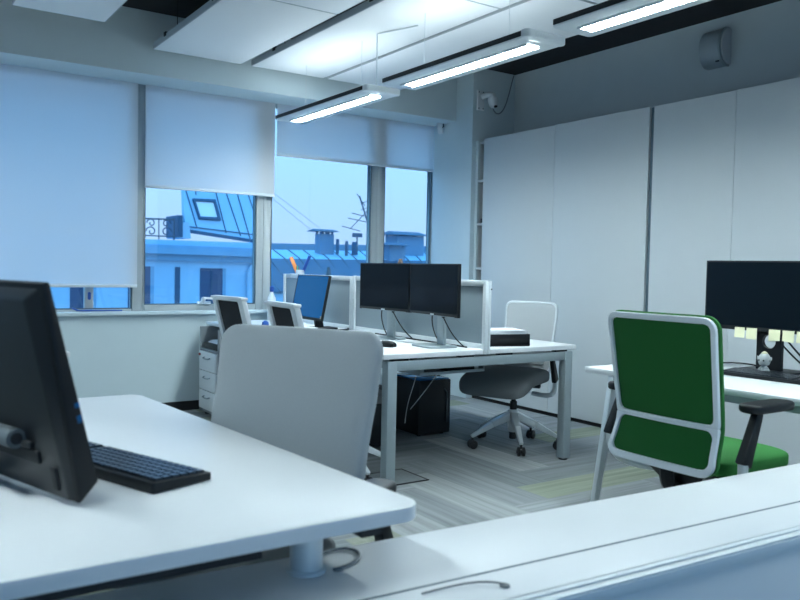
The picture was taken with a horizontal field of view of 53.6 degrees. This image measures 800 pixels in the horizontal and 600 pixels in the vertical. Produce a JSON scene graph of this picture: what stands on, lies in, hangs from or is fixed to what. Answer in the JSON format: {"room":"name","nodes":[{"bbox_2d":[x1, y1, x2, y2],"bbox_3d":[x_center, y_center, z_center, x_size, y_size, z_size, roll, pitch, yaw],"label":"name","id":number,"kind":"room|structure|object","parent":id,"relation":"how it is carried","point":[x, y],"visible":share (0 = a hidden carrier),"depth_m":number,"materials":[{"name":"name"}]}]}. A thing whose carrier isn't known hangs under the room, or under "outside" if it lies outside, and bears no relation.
{"room":"open-plan office","nodes":[
{"label":"open-plan office","id":0,"kind":"room"},
{"bbox_2d":[58,174,432,402],"bbox_3d":[-2.898,-0.628,5.883,8.570,3.080,0.300,0,3,-34],"label":"wall","id":1,"kind":"structure","parent":0,"point":[154,357],"depth_m":6.30,"materials":[{"name":"white paint"}]},
{"bbox_2d":[56,84,143,311],"bbox_3d":[-2.771,-0.816,5.835,1.730,1.828,0.115,0,3,-34],"label":"window","id":2,"kind":"structure","parent":1,"relation":"in","point":[135,294],"depth_m":6.29,"materials":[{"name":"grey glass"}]},
{"bbox_2d":[0,63,137,287],"bbox_3d":[-3.321,-0.889,5.390,3.022,1.600,0.018,0,3,-34],"label":"roller blind","id":3,"kind":"object","parent":2,"relation":"attached to","point":[69,142],"visible":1,"depth_m":5.94,"materials":[{"name":"fabric"}]},
{"bbox_2d":[57,309,266,315],"bbox_3d":[-3.063,0.109,5.679,8.060,0.027,0.160,0,3,-34],"label":"window sill","id":4,"kind":"structure","parent":1,"relation":"attached to","point":[111,313],"depth_m":6.28,"materials":[{"name":"white"}]},
{"bbox_2d":[163,400,198,410],"bbox_3d":[-3.054,0.881,5.672,8.060,0.075,0.012,0,3,-34],"label":"baseboard","id":5,"kind":"structure","parent":1,"relation":"attached to","point":[194,404],"depth_m":6.53,"materials":[{"name":"black"}]},
{"bbox_2d":[142,85,262,310],"bbox_3d":[-1.618,-0.823,6.598,1.035,1.828,0.136,0,3,-34],"label":"window","id":6,"kind":"structure","parent":1,"relation":"in","point":[257,255],"depth_m":6.86,"materials":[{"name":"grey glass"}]},
{"bbox_2d":[145,85,274,196],"bbox_3d":[-1.550,-1.297,6.560,1.115,0.807,0.018,0,3,-34],"label":"roller blind","id":7,"kind":"object","parent":6,"relation":"attached to","point":[195,141],"visible":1,"depth_m":6.54,"materials":[{"name":"fabric"}]},
{"bbox_2d":[262,104,377,308],"bbox_3d":[-0.720,-0.831,7.243,1.175,1.828,0.070,0,3,-34],"label":"window","id":8,"kind":"structure","parent":1,"relation":"in","point":[372,171],"depth_m":7.49,"materials":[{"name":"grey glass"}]},
{"bbox_2d":[276,104,433,171],"bbox_3d":[-0.367,-1.484,7.347,1.690,0.449,0.018,0,3,-34],"label":"roller blind","id":9,"kind":"object","parent":8,"relation":"attached to","point":[341,137],"visible":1,"depth_m":7.34,"materials":[{"name":"fabric"}]},
{"bbox_2d":[376,167,432,263],"bbox_3d":[0.033,-0.836,7.750,0.640,1.828,0.070,0,3,-34],"label":"window","id":10,"kind":"structure","parent":1,"relation":"in","point":[381,170],"depth_m":7.58,"materials":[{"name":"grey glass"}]},
{"bbox_2d":[326,267,330,274],"bbox_3d":[-0.605,-0.043,6.627,0.080,0.465,0.180,0,3,-34],"label":"card","id":11,"kind":"object","parent":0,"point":[328,272],"visible":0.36,"depth_m":6.59,"materials":[{"name":"paper"}]},
{"bbox_2d":[60,395,662,599],"bbox_3d":[-0.343,1.119,2.105,8.570,0.001,8.970,0,3,-34],"label":"floor","id":12,"kind":"structure","parent":0,"point":[465,485],"depth_m":4.75,"materials":[{"name":"carpet"}]},
{"bbox_2d":[0,395,415,599],"bbox_3d":[-0.750,0.743,2.024,0.838,0.740,1.600,0,3,-34],"label":"desk","id":13,"kind":"object","parent":12,"relation":"on","point":[259,496],"visible":0.91,"depth_m":1.51,"materials":[{"name":"white laminate"}]},
{"bbox_2d":[0,279,97,502],"bbox_3d":[-0.867,0.169,1.651,0.600,0.430,0.165,3,3,39],"label":"computer","id":14,"kind":"object","parent":13,"relation":"on","point":[44,444],"visible":1,"depth_m":1.50,"materials":[{"name":"black plastic"}]},
{"bbox_2d":[88,441,210,493],"bbox_3d":[-0.641,0.370,1.797,0.460,0.028,0.155,3,3,36],"label":"keyboard","id":15,"kind":"object","parent":13,"relation":"on","point":[147,474],"visible":0.74,"depth_m":1.70,"materials":[{"name":"black plastic"}]},
{"bbox_2d":[198,326,221,414],"bbox_3d":[-1.301,0.572,6.397,0.589,0.705,0.400,0,3,-34],"label":"drawer pedestal","id":16,"kind":"object","parent":12,"relation":"on","point":[208,358],"visible":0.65,"depth_m":6.28,"materials":[{"name":"grey metal"}]},
{"bbox_2d":[204,342,217,350],"bbox_3d":[-1.334,0.367,6.363,0.400,0.045,0.300,0,3,-34],"label":"tray","id":17,"kind":"object","parent":16,"relation":"in","point":[208,345],"visible":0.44,"depth_m":6.25,"materials":[{"name":"black plastic"}]},
{"bbox_2d":[211,295,251,335],"bbox_3d":[-0.834,0.476,5.239,0.722,1.010,0.666,-1,3,-39],"label":"mesh chair","id":18,"kind":"object","parent":12,"relation":"on","point":[230,310],"visible":0.17,"depth_m":5.02,"materials":[{"name":"white plastic"}]},
{"bbox_2d":[115,324,395,588],"bbox_3d":[-0.447,0.603,2.113,0.760,1.025,0.684,2,3,28],"label":"office chair","id":19,"kind":"object","parent":12,"relation":"on","point":[309,393],"visible":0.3,"depth_m":2.28,"materials":[{"name":"white plastic"}]},
{"bbox_2d":[205,320,344,328],"bbox_3d":[-0.677,0.565,6.454,1.470,0.740,1.160,0,3,-34],"label":"desk","id":20,"kind":"object","parent":12,"relation":"on","point":[256,322],"visible":0.12,"depth_m":6.39,"materials":[{"name":"white laminate"}]},
{"bbox_2d":[267,286,275,320],"bbox_3d":[-1.095,0.029,6.747,0.068,0.290,0.067,0,3,-34],"label":"bottle","id":21,"kind":"object","parent":20,"relation":"on","point":[271,296],"visible":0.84,"depth_m":6.73,"materials":[{"name":"white plastic"}]},
{"bbox_2d":[293,274,337,328],"bbox_3d":[-0.604,0.015,5.943,0.243,0.404,0.500,0,3,-34],"label":"computer","id":22,"kind":"object","parent":20,"relation":"on","point":[311,291],"visible":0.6,"depth_m":5.86,"materials":[{"name":"black plastic"}]},
{"bbox_2d":[283,274,352,329],"bbox_3d":[-0.671,0.010,6.409,0.047,0.427,1.172,0,3,-34],"label":"divider","id":23,"kind":"object","parent":20,"relation":"attached to","point":[338,312],"visible":0.44,"depth_m":6.12,"materials":[{"name":"white"}]},
{"bbox_2d":[290,270,303,277],"bbox_3d":[-0.883,-0.193,6.793,0.130,0.130,0.076,0,3,-34],"label":"pen cup","id":24,"kind":"object","parent":23,"relation":"hanging from","point":[297,271],"visible":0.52,"depth_m":6.77,"materials":[{"name":"white plastic"}]},
{"bbox_2d":[289,257,296,272],"bbox_3d":[-0.893,-0.256,6.822,0.135,0.238,0.030,2,3,23],"label":"ruler","id":25,"kind":"object","parent":24,"relation":"in","point":[290,258],"visible":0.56,"depth_m":6.83,"materials":[{"name":"orange plastic"}]},
{"bbox_2d":[302,256,310,271],"bbox_3d":[-0.825,-0.260,6.793,0.126,0.242,0.025,2,2,21],"label":"ruler","id":26,"kind":"object","parent":24,"relation":"in","point":[308,257],"visible":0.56,"depth_m":6.78,"materials":[{"name":"blue plastic"}]},
{"bbox_2d":[264,300,381,479],"bbox_3d":[-0.372,0.514,4.544,0.722,1.010,0.666,0,3,-31],"label":"mesh chair","id":27,"kind":"object","parent":12,"relation":"on","point":[280,313],"visible":0.17,"depth_m":4.35,"materials":[{"name":"white plastic"}]},
{"bbox_2d":[369,384,381,446],"bbox_3d":[-0.239,0.784,5.470,0.195,0.400,0.420,0,3,-34],"label":"computer tower","id":28,"kind":"object","parent":12,"relation":"on","point":[375,438],"visible":0.03,"depth_m":5.28,"materials":[{"name":"black"}]},
{"bbox_2d":[365,469,428,485],"bbox_3d":[-0.044,1.023,4.552,0.320,0.004,0.280,0,3,-34],"label":"floor outlet","id":29,"kind":"object","parent":12,"relation":"on","point":[402,476],"visible":0.54,"depth_m":4.56,"materials":[{"name":"black metal"}]},
{"bbox_2d":[396,372,450,435],"bbox_3d":[0.141,0.766,5.890,0.285,0.418,0.407,0,3,-34],"label":"computer tower","id":30,"kind":"object","parent":12,"relation":"on","point":[430,414],"visible":0.7,"depth_m":5.74,"materials":[{"name":"black"}]},
{"bbox_2d":[61,463,799,599],"bbox_3d":[1.033,0.843,2.185,3.670,0.601,0.432,0,3,-31],"label":"base cabinet","id":31,"kind":"object","parent":12,"relation":"on","point":[736,537],"visible":1,"depth_m":1.72,"materials":[{"name":"white laminate"}]},
{"bbox_2d":[323,547,360,570],"bbox_3d":[-0.123,0.536,1.646,0.103,0.008,0.104,0,3,-34],"label":"cable","id":32,"kind":"object","parent":31,"relation":"on","point":[354,561],"visible":0.91,"depth_m":1.67,"materials":[{"name":"grey plastic"}]},
{"bbox_2d":[421,581,509,594],"bbox_3d":[0.124,0.546,1.508,0.178,0.009,0.028,1,2,-14],"label":"cable","id":33,"kind":"object","parent":31,"relation":"on","point":[502,585],"visible":1,"depth_m":1.52,"materials":[{"name":"grey plastic"}]},
{"bbox_2d":[349,330,575,481],"bbox_3d":[0.092,0.627,5.313,1.470,0.740,1.515,0,3,-34],"label":"desk","id":34,"kind":"object","parent":12,"relation":"on","point":[398,358],"depth_m":4.66,"materials":[{"name":"white laminate"}]},
{"bbox_2d":[360,263,411,339],"bbox_3d":[-0.082,0.006,5.235,0.253,0.500,0.540,-1,3,-38],"label":"monitor","id":35,"kind":"object","parent":34,"relation":"on","point":[383,286],"visible":0.94,"depth_m":5.21,"materials":[{"name":"black plastic"}]},
{"bbox_2d":[381,340,396,347],"bbox_3d":[-0.074,0.260,4.696,0.110,0.040,0.060,3,3,39],"label":"computer mouse","id":36,"kind":"object","parent":34,"relation":"on","point":[386,343],"visible":0.76,"depth_m":4.67,"materials":[{"name":"black plastic"}]},
{"bbox_2d":[375,333,466,347],"bbox_3d":[0.115,0.259,5.149,0.020,0.010,1.021,0,3,-34],"label":"cable","id":37,"kind":"object","parent":34,"relation":"on","point":[375,333],"visible":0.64,"depth_m":5.10,"materials":[{"name":"black plastic"}]},
{"bbox_2d":[405,375,436,421],"bbox_3d":[0.190,0.646,5.621,0.338,0.442,0.023,0,3,-27],"label":"cable","id":38,"kind":"object","parent":34,"relation":"hanging from","point":[415,375],"visible":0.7,"depth_m":5.57,"materials":[{"name":"grey plastic"}]},
{"bbox_2d":[352,276,491,353],"bbox_3d":[0.091,0.069,5.277,0.047,0.432,1.535,0,3,-34],"label":"divider","id":39,"kind":"object","parent":34,"relation":"attached to","point":[472,329],"visible":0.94,"depth_m":4.89,"materials":[{"name":"white"}]},
{"bbox_2d":[381,358,484,375],"bbox_3d":[0.017,0.360,5.260,0.500,0.125,1.095,0,3,-34],"label":"cable tray","id":40,"kind":"object","parent":34,"relation":"on","point":[425,372],"depth_m":4.81,"materials":[{"name":"metal"}]},
{"bbox_2d":[410,263,464,348],"bbox_3d":[0.227,0.031,4.777,0.253,0.500,0.540,0,3,-30],"label":"monitor","id":41,"kind":"object","parent":34,"relation":"on","point":[435,289],"visible":1,"depth_m":4.74,"materials":[{"name":"black plastic"}]},
{"bbox_2d":[490,334,529,346],"bbox_3d":[0.609,0.243,4.980,0.346,0.075,0.246,0,2,-19],"label":"document tray","id":42,"kind":"object","parent":34,"relation":"on","point":[496,340],"visible":0.41,"depth_m":4.88,"materials":[{"name":"black plastic"}]},
{"bbox_3d":[0.604,0.262,4.978,0.280,0.021,0.200,0,2,-18],"label":"sheaf","id":43,"kind":"object","parent":42,"relation":"in","visible":0},
{"bbox_3d":[0.617,0.241,4.980,0.280,0.021,0.200,0,2,-20],"label":"sheaf","id":44,"kind":"object","parent":43,"relation":"on","visible":0},
{"bbox_3d":[0.610,0.220,4.969,0.280,0.021,0.200,0,2,-19],"label":"sheaf","id":45,"kind":"object","parent":44,"relation":"on","visible":0},
{"bbox_2d":[490,331,526,333],"bbox_3d":[0.622,0.198,4.972,0.280,0.021,0.200,0,3,-22],"label":"sheaf","id":46,"kind":"object","parent":45,"relation":"on","point":[491,332],"visible":0.39,"depth_m":4.88,"materials":[{"name":"white paper"}]},
{"bbox_2d":[491,328,524,330],"bbox_3d":[0.615,0.184,4.961,0.280,0.006,0.200,1,2,-14],"label":"sheaf","id":47,"kind":"object","parent":46,"relation":"on","point":[492,329],"visible":0.56,"depth_m":4.92,"materials":[{"name":"white paper"}]},
{"bbox_2d":[431,69,514,397],"bbox_3d":[0.696,-0.631,7.761,0.510,3.080,0.600,0,3,-34],"label":"column","id":48,"kind":"structure","parent":12,"relation":"on","point":[454,165],"depth_m":7.50,"materials":[{"name":"white paint"}]},
{"bbox_2d":[476,75,513,113],"bbox_3d":[0.931,-1.945,7.412,0.446,0.401,0.133,0,3,-34],"label":"security camera","id":49,"kind":"object","parent":48,"relation":"attached to","point":[492,99],"visible":1,"depth_m":7.33,"materials":[{"name":"white plastic"}]},
{"bbox_2d":[459,301,558,455],"bbox_3d":[0.768,0.512,5.408,0.651,0.990,0.740,3,3,32],"label":"office chair","id":50,"kind":"object","parent":12,"relation":"on","point":[512,382],"visible":0.79,"depth_m":5.39,"materials":[{"name":"silver metal"}]},
{"bbox_2d":[472,107,651,427],"bbox_3d":[1.426,-0.239,6.716,0.460,2.412,1.978,0,3,-34],"label":"tall cabinet","id":51,"kind":"object","parent":12,"relation":"on","point":[563,209],"visible":0.72,"depth_m":6.36,"materials":[{"name":"white laminate"}]},
{"bbox_2d":[585,364,799,501],"bbox_3d":[1.768,0.741,3.380,0.800,0.743,1.900,0,3,-34],"label":"desk","id":52,"kind":"object","parent":12,"relation":"on","point":[737,390],"visible":0.26,"depth_m":3.47,"materials":[{"name":"white laminate"}]},
{"bbox_2d":[705,260,799,374],"bbox_3d":[1.806,0.081,3.844,0.220,0.540,0.631,0,3,-36],"label":"monitor","id":53,"kind":"object","parent":52,"relation":"on","point":[764,296],"visible":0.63,"depth_m":3.81,"materials":[{"name":"black plastic"}]},
{"bbox_2d":[734,327,744,337],"bbox_3d":[1.665,0.158,3.881,0.005,0.051,0.052,0,3,-35],"label":"sticky note","id":54,"kind":"object","parent":53,"relation":"attached to","point":[739,331],"visible":1,"depth_m":3.88,"materials":[{"name":"beige paper"}]},
{"bbox_2d":[746,328,756,339],"bbox_3d":[1.702,0.163,3.831,0.005,0.055,0.054,0,3,-35],"label":"sticky note","id":55,"kind":"object","parent":53,"relation":"attached to","point":[751,333],"visible":1,"depth_m":3.83,"materials":[{"name":"beige paper"}]},
{"bbox_2d":[768,329,779,340],"bbox_3d":[1.768,0.169,3.738,0.005,0.056,0.055,0,3,-35],"label":"sticky note","id":56,"kind":"object","parent":53,"relation":"attached to","point":[774,335],"visible":1,"depth_m":3.74,"materials":[{"name":"beige paper"}]},
{"bbox_2d":[782,330,793,342],"bbox_3d":[1.807,0.171,3.684,0.005,0.055,0.055,0,3,-35],"label":"sticky note","id":57,"kind":"object","parent":53,"relation":"attached to","point":[787,336],"visible":1,"depth_m":3.68,"materials":[{"name":"beige paper"}]},
{"bbox_2d":[796,332,799,342],"bbox_3d":[1.847,0.173,3.629,0.005,0.053,0.056,-1,3,-36],"label":"sticky note","id":58,"kind":"object","parent":53,"relation":"attached to","point":[798,333],"visible":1,"depth_m":3.64,"materials":[{"name":"beige paper"}]},
{"bbox_2d":[724,367,799,384],"bbox_3d":[1.683,0.345,3.591,0.135,0.027,0.440,0,3,-36],"label":"keyboard","id":59,"kind":"object","parent":52,"relation":"on","point":[739,372],"visible":0.98,"depth_m":3.58,"materials":[{"name":"black plastic"}]},
{"bbox_2d":[757,351,771,370],"bbox_3d":[1.714,0.298,3.724,0.057,0.113,0.058,2,2,10],"label":"figurine","id":60,"kind":"object","parent":52,"relation":"on","point":[764,359],"visible":0.82,"depth_m":3.71,"materials":[{"name":"grey"}]},
{"bbox_2d":[604,310,794,487],"bbox_3d":[1.161,0.578,2.994,0.665,1.071,0.671,0,3,-34],"label":"office chair","id":61,"kind":"object","parent":12,"relation":"on","point":[666,417],"visible":0.85,"depth_m":2.79,"materials":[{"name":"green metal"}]},
{"bbox_2d":[616,310,724,476],"bbox_3d":[0.948,0.319,2.838,0.087,0.551,0.464,0,3,-34],"label":"backrest","id":62,"kind":"object","parent":61,"relation":"on","point":[670,400],"depth_m":2.78,"materials":[{"name":"green fabric"}]},
{"bbox_2d":[645,78,799,465],"bbox_3d":[2.563,-0.149,5.029,0.460,2.415,2.086,0,3,-34],"label":"tall cabinet","id":63,"kind":"object","parent":12,"relation":"on","point":[724,184],"visible":0.53,"depth_m":5.21,"materials":[{"name":"white laminate"}]},
{"bbox_2d":[122,0,781,74],"bbox_3d":[-0.306,-2.060,2.018,8.970,0.200,9.470,0,3,-34],"label":"ceiling","id":64,"kind":"structure","parent":0,"point":[576,46],"depth_m":6.00,"materials":[{"name":"black paint"}]},
{"bbox_2d":[12,0,126,21],"bbox_3d":[-1.725,-1.935,4.382,0.569,0.300,1.572,0,3,-34],"label":"ceiling panel","id":65,"kind":"object","parent":64,"relation":"hanging from","point":[98,10],"visible":1,"depth_m":4.89,"materials":[{"name":"grey"}]},
{"bbox_2d":[0,0,456,125],"bbox_3d":[-2.907,-1.919,5.426,8.060,0.465,0.370,0,3,-34],"label":"beam","id":66,"kind":"structure","parent":64,"relation":"attached to","point":[120,48],"depth_m":5.95,"materials":[{"name":"white paint"}]},
{"bbox_2d":[437,123,443,133],"bbox_3d":[0.391,-1.656,7.656,0.067,0.106,0.062,1,2,7],"label":"motor","id":67,"kind":"object","parent":66,"relation":"attached to","point":[439,125],"visible":1,"depth_m":7.64,"materials":[{"name":"white plastic"}]},
{"bbox_2d":[153,0,336,63],"bbox_3d":[-1.104,-1.962,5.378,0.702,0.300,1.532,0,3,-34],"label":"ceiling panel","id":68,"kind":"object","parent":64,"relation":"hanging from","point":[233,31],"visible":0.92,"depth_m":5.28,"materials":[{"name":"grey"}]},
{"bbox_2d":[276,0,364,13],"bbox_3d":[-0.244,-1.893,4.102,0.702,0.300,1.532,0,3,-34],"label":"ceiling panel","id":69,"kind":"object","parent":64,"relation":"hanging from","point":[331,6],"visible":1,"depth_m":4.74,"materials":[{"name":"grey"}]},
{"bbox_2d":[251,0,499,77],"bbox_3d":[-0.283,-1.951,5.509,0.659,0.300,2.232,0,3,-34],"label":"ceiling panel","id":70,"kind":"object","parent":64,"relation":"hanging from","point":[338,44],"visible":0.86,"depth_m":5.33,"materials":[{"name":"grey"}]},
{"bbox_2d":[275,25,417,123],"bbox_3d":[-0.432,-1.605,5.746,0.282,0.417,1.652,0,3,-34],"label":"pendant light","id":71,"kind":"object","parent":70,"relation":"hanging from","point":[366,94],"visible":1,"depth_m":5.62,"materials":[{"name":"white plastic"}]},
{"bbox_2d":[327,0,596,89],"bbox_3d":[0.421,-1.946,5.742,0.729,0.300,2.632,0,3,-34],"label":"ceiling panel","id":72,"kind":"object","parent":64,"relation":"hanging from","point":[534,14],"visible":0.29,"depth_m":5.33,"materials":[{"name":"grey"}]},
{"bbox_2d":[470,0,521,7],"bbox_3d":[0.984,-1.849,3.628,0.659,0.300,2.292,0,3,-34],"label":"ceiling panel","id":73,"kind":"object","parent":64,"relation":"hanging from","point":[495,3],"visible":1,"depth_m":4.65,"materials":[{"name":"grey"}]},
{"bbox_2d":[382,5,564,89],"bbox_3d":[0.373,-1.539,4.552,0.282,0.416,1.355,0,3,-34],"label":"pendant light","id":74,"kind":"object","parent":73,"relation":"hanging from","point":[525,42],"visible":1,"depth_m":4.39,"materials":[{"name":"white plastic"}]},
{"bbox_2d":[553,0,710,36],"bbox_3d":[1.221,-1.471,3.292,0.282,0.416,1.375,0,3,-34],"label":"pendant light","id":75,"kind":"object","parent":73,"relation":"hanging from","point":[609,15],"visible":1,"depth_m":3.58,"materials":[{"name":"white plastic"}]},
{"bbox_2d":[587,0,606,3],"bbox_3d":[1.831,-1.832,3.650,0.729,0.300,2.382,0,3,-34],"label":"ceiling panel","id":76,"kind":"object","parent":64,"relation":"hanging from","point":[594,1],"visible":0.03,"depth_m":4.60,"materials":[{"name":"grey"}]},
{"bbox_2d":[514,0,799,132],"bbox_3d":[3.277,-0.446,4.519,0.150,3.080,9.470,0,3,-34],"label":"wall","id":77,"kind":"structure","parent":0,"point":[666,68],"depth_m":6.20,"materials":[{"name":"grey paint"}]},
{"bbox_2d":[699,27,731,69],"bbox_3d":[2.280,-1.827,5.735,0.129,0.278,0.187,0,3,-34],"label":"wall speaker","id":78,"kind":"object","parent":77,"relation":"attached to","point":[714,46],"visible":1,"depth_m":5.69,"materials":[{"name":"grey plastic"}]},
{"label":"outside","id":79,"kind":"structure","parent":0,"visible":0},
{"bbox_3d":[-24.751,14.235,63.760,190.000,0.200,108.000,0,3,-34],"label":"street","id":80,"kind":"object","parent":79,"visible":0},
{"bbox_2d":[50,190,252,307],"bbox_3d":[-18.099,3.983,42.006,19.195,22.318,14.550,0,3,-34],"label":"house","id":81,"kind":"structure","parent":80,"relation":"on","point":[176,271],"depth_m":39.25,"materials":[{"name":"paint"}]},
{"bbox_2d":[145,218,174,239],"bbox_3d":[-16.546,-3.372,34.898,13.377,1.132,0.070,0,3,-34],"label":"roof railing","id":82,"kind":"object","parent":81,"relation":"on","point":[153,219],"visible":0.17,"depth_m":38.25,"materials":[{"name":"blue metal"}]},
{"bbox_2d":[271,243,425,301],"bbox_3d":[0.474,5.474,54.314,30.289,19.102,13.023,0,3,-34],"label":"rooftop","id":83,"kind":"structure","parent":80,"relation":"on","point":[339,264],"depth_m":49.34,"materials":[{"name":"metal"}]},
{"bbox_2d":[307,229,338,254],"bbox_3d":[-5.115,-3.233,52.333,1.786,2.880,1.418,0,3,-34],"label":"chimney","id":84,"kind":"object","parent":83,"relation":"on","point":[325,245],"visible":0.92,"depth_m":52.10,"materials":[{"name":"concrete"}]},
{"bbox_2d":[336,239,338,253],"bbox_3d":[-4.108,-3.511,51.960,0.214,0.997,0.203,0,3,-34],"label":"roof vent","id":85,"kind":"object","parent":83,"relation":"on","point":[337,240],"visible":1,"depth_m":51.88,"materials":[{"name":"metal"}]},
{"bbox_2d":[345,241,347,255],"bbox_3d":[-3.544,-3.274,52.353,0.211,1.265,0.201,0,3,-34],"label":"roof vent","id":86,"kind":"object","parent":83,"relation":"on","point":[346,242],"visible":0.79,"depth_m":52.26,"materials":[{"name":"metal"}]},
{"bbox_2d":[342,194,366,230],"bbox_3d":[-2.711,-5.272,53.409,2.765,3.747,0.110,0,3,-34],"label":"roof antenna","id":87,"kind":"object","parent":83,"relation":"on","point":[362,203],"visible":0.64,"depth_m":53.40,"materials":[{"name":"blue metal"}]},
{"bbox_2d":[352,242,356,254],"bbox_3d":[-3.050,-3.429,52.677,0.338,0.876,0.321,0,3,-34],"label":"roof vent","id":88,"kind":"object","parent":83,"relation":"on","point":[354,244],"visible":1,"depth_m":52.54,"materials":[{"name":"metal"}]},
{"bbox_2d":[352,233,361,254],"bbox_3d":[-2.898,-3.531,53.377,0.661,1.934,0.200,0,3,-34],"label":"mast","id":89,"kind":"object","parent":83,"relation":"on","point":[356,235],"visible":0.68,"depth_m":53.32,"materials":[{"name":"blue metal"}]},
{"bbox_2d":[384,243,409,260],"bbox_3d":[-0.530,-2.224,52.914,1.912,3.174,1.571,0,3,-34],"label":"chimney","id":90,"kind":"object","parent":83,"relation":"on","point":[391,253],"visible":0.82,"depth_m":52.53,"materials":[{"name":"concrete"}]},
{"bbox_2d":[384,231,425,255],"bbox_3d":[0.209,-2.888,56.462,2.994,3.945,2.285,0,3,-34],"label":"chimney","id":91,"kind":"object","parent":83,"relation":"on","point":[416,243],"visible":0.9,"depth_m":55.90,"materials":[{"name":"concrete"}]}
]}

